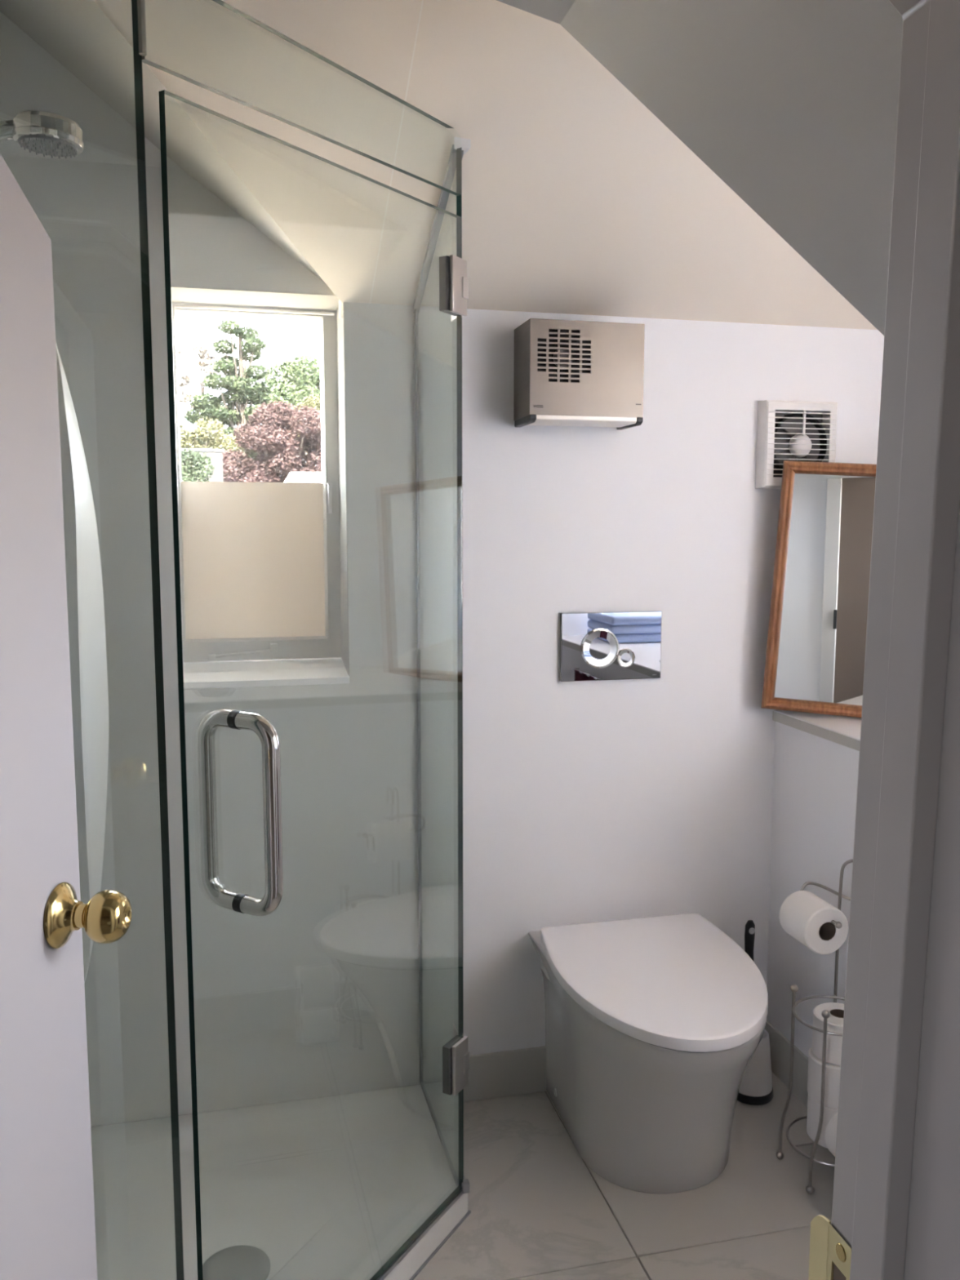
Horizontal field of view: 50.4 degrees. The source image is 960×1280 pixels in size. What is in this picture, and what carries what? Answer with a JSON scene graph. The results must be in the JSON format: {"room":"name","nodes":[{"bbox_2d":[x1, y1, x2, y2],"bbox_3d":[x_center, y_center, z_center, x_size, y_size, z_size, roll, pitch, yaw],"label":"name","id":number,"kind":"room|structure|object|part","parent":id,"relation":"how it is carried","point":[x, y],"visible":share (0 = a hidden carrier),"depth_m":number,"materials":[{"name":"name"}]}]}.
{"room":"bathroom","nodes":[
{"label":"bathroom","id":0,"kind":"room"},
{"bbox_2d":[0,11,181,168],"bbox_3d":[-0.826,-1.172,1.982,0.482,0.461,0.180,-2,6,-14],"label":"ceiling","id":1,"kind":"structure","parent":0,"point":[31,78],"depth_m":2.03,"materials":[{"name":"grey paint"}]},
{"bbox_2d":[0,0,324,282],"bbox_3d":[-0.758,-0.955,1.715,0.480,0.526,1.275,3,7,22],"label":"ceiling","id":2,"kind":"structure","parent":0,"point":[77,34],"depth_m":1.88,"materials":[{"name":"grey paint"}]},
{"bbox_2d":[1,155,884,1126],"bbox_3d":[0.103,-0.107,2.556,2.700,2.550,0.288,-2,6,-14],"label":"wall","id":3,"kind":"structure","parent":0,"point":[584,802],"depth_m":2.39,"materials":[{"name":"white paint"}]},
{"bbox_3d":[-0.588,0.042,2.257,0.910,2.180,0.002,-2,6,-14],"label":"wall panel","id":4,"kind":"part","parent":3,"relation":"part of","materials":[{"name":"grey paint"}]},
{"bbox_2d":[172,302,341,662],"bbox_3d":[-0.520,-0.362,2.408,0.371,0.821,0.082,-2,6,-14],"label":"window","id":5,"kind":"structure","parent":3,"relation":"in","point":[260,562],"depth_m":2.42,"materials":[{"name":"white glass"}]},
{"bbox_2d":[182,657,349,688],"bbox_3d":[-0.498,0.076,2.364,0.371,0.039,0.164,-2,6,-14],"label":"window sill","id":6,"kind":"structure","parent":3,"relation":"attached to","point":[242,673],"depth_m":2.33,"materials":[{"name":"white"}]},
{"bbox_2d":[513,318,644,430],"bbox_3d":[0.223,-0.598,2.314,0.265,0.221,0.134,-2,6,-14],"label":"wall heater","id":7,"kind":"object","parent":3,"relation":"attached to","point":[567,372],"visible":1,"depth_m":2.26,"materials":[{"name":"silver metal"}]},
{"bbox_3d":[0.222,-0.606,2.314,0.265,0.205,0.132,-2,6,-14],"label":"casing","id":8,"kind":"part","parent":7,"relation":"part of","materials":[{"name":"silver metal"}]},
{"bbox_3d":[0.235,-0.600,2.264,0.259,0.197,0.004,-2,6,-14],"label":"panel","id":9,"kind":"part","parent":7,"relation":"part of","materials":[{"name":"black"}]},
{"bbox_2d":[559,610,662,681],"bbox_3d":[0.317,0.015,2.465,0.256,0.165,0.018,-2,6,-14],"label":"flush plate","id":10,"kind":"object","parent":3,"relation":"attached to","point":[606,645],"visible":1,"depth_m":2.46,"materials":[{"name":"silver metal"}]},
{"bbox_2d":[463,1019,767,1102],"bbox_3d":[0.312,1.067,2.582,0.911,0.112,0.014,-2,6,-14],"label":"baseboard","id":11,"kind":"structure","parent":3,"relation":"attached to","point":[491,1075],"depth_m":2.52,"materials":[{"name":"grey paint"}]},
{"bbox_2d":[755,400,837,488],"bbox_3d":[0.782,-0.480,2.510,0.197,0.212,0.044,-2,6,-14],"label":"fan","id":12,"kind":"object","parent":3,"relation":"attached to","point":[787,430],"visible":0.89,"depth_m":2.50,"materials":[{"name":"white plastic"}]},
{"bbox_3d":[0.741,-0.474,2.504,0.049,0.049,0.007,-2,6,-14],"label":"fan blade","id":13,"kind":"part","parent":12,"relation":"part of","materials":[{"name":"grey plastic"}]},
{"bbox_3d":[0.757,-0.521,2.504,0.045,0.051,0.006,-1,6,-8],"label":"fan blade","id":14,"kind":"part","parent":12,"relation":"part of","materials":[{"name":"grey plastic"}]},
{"bbox_3d":[0.769,-0.440,2.513,0.049,0.050,0.006,-2,7,-20],"label":"fan blade","id":15,"kind":"part","parent":12,"relation":"part of","materials":[{"name":"grey plastic"}]},
{"bbox_3d":[0.779,-0.482,2.523,0.148,0.160,0.002,-2,6,-14],"label":"plate","id":16,"kind":"part","parent":12,"relation":"part of","materials":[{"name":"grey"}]},
{"bbox_3d":[0.820,-0.454,2.525,0.052,0.046,0.007,-2,6,-14],"label":"fan blade","id":17,"kind":"part","parent":12,"relation":"part of","materials":[{"name":"grey plastic"}]},
{"bbox_3d":[0.817,-0.516,2.518,0.051,0.050,0.007,-2,6,-14],"label":"fan blade","id":18,"kind":"part","parent":12,"relation":"part of","materials":[{"name":"grey plastic"}]},
{"bbox_2d":[93,0,877,329],"bbox_3d":[0.257,-0.965,1.842,2.390,0.581,1.084,-2,6,-14],"label":"ceiling","id":19,"kind":"structure","parent":0,"point":[577,198],"depth_m":1.90,"materials":[{"name":"beige paint"}]},
{"bbox_2d":[413,1071,835,1279],"bbox_3d":[0.337,1.247,1.731,2.700,0.060,2.320,-2,6,-14],"label":"floor","id":20,"kind":"structure","parent":0,"point":[539,1211],"depth_m":2.10,"materials":[{"name":"grey tile"}]},
{"bbox_2d":[90,1084,471,1279],"bbox_3d":[-0.450,1.172,1.875,0.941,0.058,1.043,-2,6,-14],"label":"shower tray","id":21,"kind":"object","parent":20,"relation":"on","point":[325,1188],"visible":0.71,"depth_m":2.11,"materials":[{"name":"white ceramic"}]},
{"bbox_2d":[131,0,471,1279],"bbox_3d":[-0.316,-0.034,1.688,0.363,2.383,1.343,4,7,29],"label":"shower enclosure","id":22,"kind":"object","parent":21,"relation":"on","point":[439,306],"visible":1,"depth_m":1.96,"materials":[{"name":"clear glass"}]},
{"bbox_3d":[-0.604,0.010,1.255,0.407,2.376,0.011,-2,7,-16],"label":"panel","id":23,"kind":"part","parent":22,"relation":"part of","materials":[{"name":"clear glass"}]},
{"bbox_3d":[-0.377,0.243,1.472,0.069,0.293,0.025,4,7,30],"label":"pull handle","id":24,"kind":"part","parent":22,"relation":"part of","materials":[{"name":"silver metal"}]},
{"bbox_2d":[226,710,243,729],"bbox_3d":[-0.343,0.113,1.437,0.014,0.026,0.026,4,7,30],"label":"washer","id":25,"kind":"object","parent":22,"relation":"in","point":[234,717],"depth_m":1.43,"materials":[{"name":"black rubber"}]},
{"bbox_2d":[231,893,248,913],"bbox_3d":[-0.343,0.379,1.467,0.014,0.026,0.026,4,7,30],"label":"washer","id":26,"kind":"object","parent":22,"relation":"in","point":[240,901],"depth_m":1.46,"materials":[{"name":"black rubber"}]},
{"bbox_3d":[-0.308,0.248,1.432,0.069,0.293,0.025,4,7,30],"label":"pull handle","id":27,"kind":"part","parent":22,"relation":"part of","materials":[{"name":"silver metal"}]},
{"bbox_3d":[-0.223,-0.810,1.540,0.010,0.148,0.734,4,7,30],"label":"header panel","id":28,"kind":"part","parent":22,"relation":"part of","materials":[{"name":"clear glass"}]},
{"bbox_3d":[-0.088,0.087,2.168,0.010,2.022,0.411,-2,7,-14],"label":"return panel","id":29,"kind":"part","parent":22,"relation":"part of","materials":[{"name":"clear glass"}]},
{"bbox_3d":[-0.044,-0.650,1.907,0.012,0.099,0.049,-2,6,-14],"label":"hinge plate","id":30,"kind":"part","parent":22,"relation":"part of","materials":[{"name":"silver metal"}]},
{"bbox_3d":[-0.044,0.838,2.072,0.012,0.101,0.049,-2,6,-14],"label":"hinge plate","id":31,"kind":"part","parent":22,"relation":"part of","materials":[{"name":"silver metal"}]},
{"bbox_2d":[528,912,768,1194],"bbox_3d":[0.404,0.932,2.255,0.475,0.452,0.658,-2,6,-14],"label":"toilet","id":32,"kind":"object","parent":20,"relation":"on","point":[655,1026],"visible":1,"depth_m":2.14,"materials":[{"name":"grey ceramic"}]},
{"bbox_3d":[0.398,0.725,2.197,0.447,0.027,0.593,-2,6,-14],"label":"lid","id":33,"kind":"part","parent":32,"relation":"part of","materials":[{"name":"white plastic"}]},
{"bbox_3d":[0.398,0.744,2.199,0.409,0.010,0.555,-2,6,-14],"label":"seat","id":34,"kind":"part","parent":32,"relation":"part of","materials":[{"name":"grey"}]},
{"bbox_2d":[737,920,773,1105],"bbox_3d":[0.674,0.903,2.510,0.107,0.452,0.107,-2,6,-14],"label":"toilet brush","id":35,"kind":"object","parent":20,"relation":"on","point":[756,1088],"visible":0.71,"depth_m":2.48,"materials":[{"name":"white plastic"}]},
{"bbox_3d":[0.660,0.855,2.496,0.038,0.352,0.019,-5,8,-40],"label":"handle","id":36,"kind":"part","parent":35,"relation":"part of","materials":[{"name":"black plastic"}]},
{"bbox_2d":[738,1029,772,1096],"bbox_3d":[0.674,1.038,2.525,0.100,0.140,0.100,-2,6,-14],"label":"pot","id":37,"kind":"object","parent":35,"relation":"attached to","point":[757,1081],"depth_m":2.48,"materials":[{"name":"white plastic"}]},
{"bbox_2d":[775,858,853,1194],"bbox_3d":[0.763,0.825,2.212,0.203,0.674,0.243,-2,6,-14],"label":"stand","id":38,"kind":"object","parent":20,"relation":"on","point":[825,1014],"visible":0.54,"depth_m":2.22,"materials":[{"name":"silver metal"}]},
{"bbox_3d":[0.676,0.954,2.246,0.025,0.386,0.007,4,7,31],"label":"post","id":39,"kind":"part","parent":38,"relation":"part of","materials":[{"name":"silver metal"}]},
{"bbox_2d":[779,890,848,954],"bbox_3d":[0.721,0.610,2.204,0.104,0.104,0.108,-2,6,-14],"label":"toilet roll","id":40,"kind":"object","parent":38,"relation":"hanging from","point":[805,916],"visible":0.99,"depth_m":2.16,"materials":[{"name":"white paper"}]},
{"bbox_3d":[0.705,0.967,2.128,0.025,0.386,0.007,4,7,31],"label":"post","id":41,"kind":"part","parent":38,"relation":"part of","materials":[{"name":"silver metal"}]},
{"bbox_2d":[806,1093,838,1148],"bbox_3d":[0.771,1.034,2.215,0.115,0.092,0.115,-2,6,-14],"label":"toilet roll","id":42,"kind":"object","parent":38,"relation":"on","point":[813,1107],"visible":0.26,"depth_m":2.19,"materials":[{"name":"white paper"}]},
{"bbox_2d":[807,1046,840,1109],"bbox_3d":[0.769,0.941,2.204,0.115,0.092,0.115,-2,6,-14],"label":"toilet roll","id":43,"kind":"object","parent":42,"relation":"on","point":[832,1083],"visible":0.38,"depth_m":2.16,"materials":[{"name":"white paper"}]},
{"bbox_2d":[812,1002,844,1066],"bbox_3d":[0.773,0.848,2.195,0.108,0.092,0.108,-2,6,-14],"label":"toilet roll","id":44,"kind":"object","parent":43,"relation":"on","point":[835,1021],"visible":0.57,"depth_m":2.17,"materials":[{"name":"white paper"}]},
{"bbox_3d":[0.782,0.569,2.226,0.113,0.040,0.168,-2,6,-14],"label":"roll arm","id":45,"kind":"part","parent":38,"relation":"part of","materials":[{"name":"silver metal"}]},
{"bbox_3d":[0.798,1.123,2.068,0.112,0.112,0.095,-2,6,-14],"label":"toilet roll","id":46,"kind":"object","parent":20,"relation":"on","visible":0},
{"bbox_2d":[824,1111,837,1156],"bbox_3d":[0.768,1.014,2.049,0.112,0.112,0.095,-2,6,-14],"label":"toilet roll","id":47,"kind":"object","parent":46,"relation":"on","point":[830,1136],"visible":0.12,"depth_m":2.06,"materials":[{"name":"white paper"}]},
{"bbox_2d":[496,0,902,335],"bbox_3d":[0.030,-0.759,0.827,1.485,0.873,0.854,-2,6,-14],"label":"ceiling","id":48,"kind":"structure","parent":0,"point":[793,104],"depth_m":1.19,"materials":[{"name":"grey paint"}]},
{"bbox_2d":[766,721,859,1057],"bbox_3d":[1.321,0.770,1.835,0.715,0.965,1.868,-2,6,-14],"label":"wall","id":49,"kind":"structure","parent":0,"point":[815,778],"depth_m":2.48,"materials":[{"name":"white paint"}]},
{"bbox_2d":[764,1021,808,1106],"bbox_3d":[0.968,1.155,1.784,0.014,0.112,1.854,-2,6,-14],"label":"baseboard","id":50,"kind":"structure","parent":49,"relation":"attached to","point":[780,1045],"depth_m":2.56,"materials":[{"name":"grey paint"}]},
{"bbox_2d":[772,711,860,751],"bbox_3d":[0.966,0.293,1.696,0.002,0.023,1.868,-2,6,-14],"label":"trim","id":51,"kind":"structure","parent":49,"relation":"attached to","point":[840,739],"depth_m":2.40,"materials":[{"name":"grey paint"}]},
{"bbox_2d":[773,710,861,740],"bbox_3d":[1.245,0.283,1.763,0.571,0.024,1.868,-2,6,-14],"label":"trim","id":52,"kind":"structure","parent":49,"relation":"on","point":[850,726],"depth_m":2.44,"materials":[{"name":"white paint"}]},
{"bbox_2d":[760,460,876,718],"bbox_3d":[0.984,-0.108,2.419,0.594,0.636,0.023,2,7,14],"label":"framed mirror","id":53,"kind":"object","parent":52,"relation":"on","point":[816,643],"visible":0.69,"depth_m":2.46,"materials":[{"name":"brown wood"}]},
{"bbox_3d":[0.726,-0.131,2.481,0.062,0.604,0.020,2,7,14],"label":"frame rail","id":54,"kind":"part","parent":53,"relation":"part of","materials":[{"name":"brown wood"}]},
{"bbox_3d":[0.967,0.179,2.454,0.559,0.059,0.020,2,7,14],"label":"frame rail","id":55,"kind":"part","parent":53,"relation":"part of","materials":[{"name":"brown wood"}]},
{"bbox_3d":[1.000,-0.394,2.381,0.559,0.059,0.020,2,7,14],"label":"frame rail","id":56,"kind":"part","parent":53,"relation":"part of","materials":[{"name":"brown wood"}]},
{"bbox_3d":[0.131,0.079,0.427,4.750,2.650,0.146,-2,6,-14],"label":"wall","id":57,"kind":"structure","parent":0,"visible":0},
{"bbox_2d":[0,153,132,1279],"bbox_3d":[-0.430,0.332,0.730,0.106,1.964,0.689,1,6,5],"label":"door","id":58,"kind":"structure","parent":57,"relation":"in","point":[47,1227],"depth_m":0.98,"materials":[{"name":"grey paint"}]},
{"bbox_3d":[-0.378,0.277,1.018,0.057,0.052,0.052,-2,6,-14],"label":"knob","id":59,"kind":"part","parent":58,"relation":"part of","materials":[{"name":"gold metal"}]},
{"bbox_2d":[808,0,959,1279],"bbox_3d":[-0.125,0.351,0.398,0.744,2.015,0.216,-2,6,-14],"label":"trim","id":60,"kind":"structure","parent":57,"relation":"attached to","point":[895,1209],"depth_m":0.46,"materials":[{"name":"grey paint"}]},
{"bbox_3d":[0.192,0.346,0.541,0.001,0.061,0.033,-2,6,-14],"label":"strike plate","id":61,"kind":"part","parent":60,"relation":"part of","materials":[{"name":"gold metal"}]},
{"bbox_3d":[-0.900,0.034,1.286,0.150,2.550,2.300,-2,6,-14],"label":"wall","id":62,"kind":"structure","parent":0,"visible":0},
{"bbox_2d":[0,110,84,159],"bbox_3d":[-0.715,-0.165,1.466,0.317,1.136,0.096,-2,6,-14],"label":"shower","id":63,"kind":"object","parent":62,"relation":"attached to","point":[46,133],"visible":1,"depth_m":1.41,"materials":[{"name":"silver metal"}]},
{"bbox_3d":[-0.734,-0.674,1.414,0.222,0.101,0.028,-1,6,-8],"label":"handle","id":64,"kind":"part","parent":63,"relation":"part of","materials":[{"name":"silver metal"}]},
{"bbox_3d":[-0.606,-0.694,1.432,0.080,0.008,0.080,-2,6,-14],"label":"plate","id":65,"kind":"part","parent":63,"relation":"part of","materials":[{"name":"grey"}]},
{"bbox_2d":[55,342,108,983],"bbox_3d":[-0.814,0.062,1.799,0.255,1.440,0.375,-2,6,-14],"label":"shower column","id":66,"kind":"structure","parent":62,"relation":"attached to","point":[85,596],"depth_m":1.79,"materials":[{"name":"white plastic"}]},
{"label":"outside","id":67,"kind":"structure","parent":0,"visible":0},
{"bbox_3d":[-19.182,-4.053,79.349,180.000,0.200,156.800,-2,6,-14],"label":"ground","id":68,"kind":"structure","parent":67,"visible":0},
{"bbox_2d":[177,347,200,431],"bbox_3d":[-19.901,-10.848,66.406,3.658,16.162,1.590,-2,6,-14],"label":"pine","id":69,"kind":"object","parent":68,"relation":"on","point":[187,378],"visible":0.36,"depth_m":65.82,"materials":[{"name":"grey plant"}]},
{"bbox_2d":[180,447,214,481],"bbox_3d":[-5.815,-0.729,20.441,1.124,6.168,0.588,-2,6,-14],"label":"hedge","id":70,"kind":"object","parent":68,"relation":"on","point":[192,466],"visible":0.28,"depth_m":20.05,"materials":[{"name":"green plant"}]},
{"bbox_2d":[178,343,217,445],"bbox_3d":[-19.968,-12.144,72.403,3.425,17.421,1.451,-2,6,-14],"label":"pine","id":71,"kind":"object","parent":68,"relation":"on","point":[205,357],"visible":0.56,"depth_m":71.57,"materials":[{"name":"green plant"}]},
{"bbox_2d":[180,448,223,481],"bbox_3d":[-6.711,-0.832,21.151,2.880,6.200,0.260,-2,6,-14],"label":"wall","id":72,"kind":"structure","parent":68,"relation":"on","point":[216,455],"depth_m":21.04,"materials":[{"name":"white paint"}]},
{"bbox_2d":[179,416,244,457],"bbox_3d":[-7.218,-1.941,25.962,2.552,7.355,1.499,-2,6,-14],"label":"shrub","id":73,"kind":"object","parent":68,"relation":"on","point":[224,442],"visible":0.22,"depth_m":25.51,"materials":[{"name":"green plant"}]},
{"bbox_2d":[184,319,281,460],"bbox_3d":[-7.642,-4.556,32.816,3.778,11.042,2.215,-2,6,-14],"label":"pine tree","id":74,"kind":"object","parent":68,"relation":"on","point":[240,393],"visible":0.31,"depth_m":32.04,"materials":[{"name":"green plant"}]},
{"bbox_2d":[222,400,321,482],"bbox_3d":[-4.424,-1.716,23.559,3.682,7.432,2.204,-2,6,-14],"label":"tree","id":75,"kind":"object","parent":68,"relation":"on","point":[280,452],"visible":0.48,"depth_m":22.64,"materials":[{"name":"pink plant"}]},
{"bbox_2d":[264,351,320,462],"bbox_3d":[-4.719,-3.481,29.963,2.982,9.529,2.324,-3,7,-22],"label":"broadleaf tree","id":76,"kind":"object","parent":68,"relation":"on","point":[295,384],"visible":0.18,"depth_m":28.72,"materials":[{"name":"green plant"}]},
{"bbox_2d":[284,471,321,483],"bbox_3d":[-1.994,-0.564,21.117,3.980,5.675,2.140,-2,6,-14],"label":"outbuilding","id":77,"kind":"structure","parent":68,"relation":"on","point":[293,477],"depth_m":19.44,"materials":[{"name":"white"}]},
{"bbox_2d":[293,394,320,454],"bbox_3d":[-4.250,-2.227,25.945,0.913,7.920,0.566,-2,6,-14],"label":"tree","id":78,"kind":"object","parent":68,"relation":"on","point":[314,402],"visible":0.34,"depth_m":25.43,"materials":[{"name":"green plant"}]}
]}

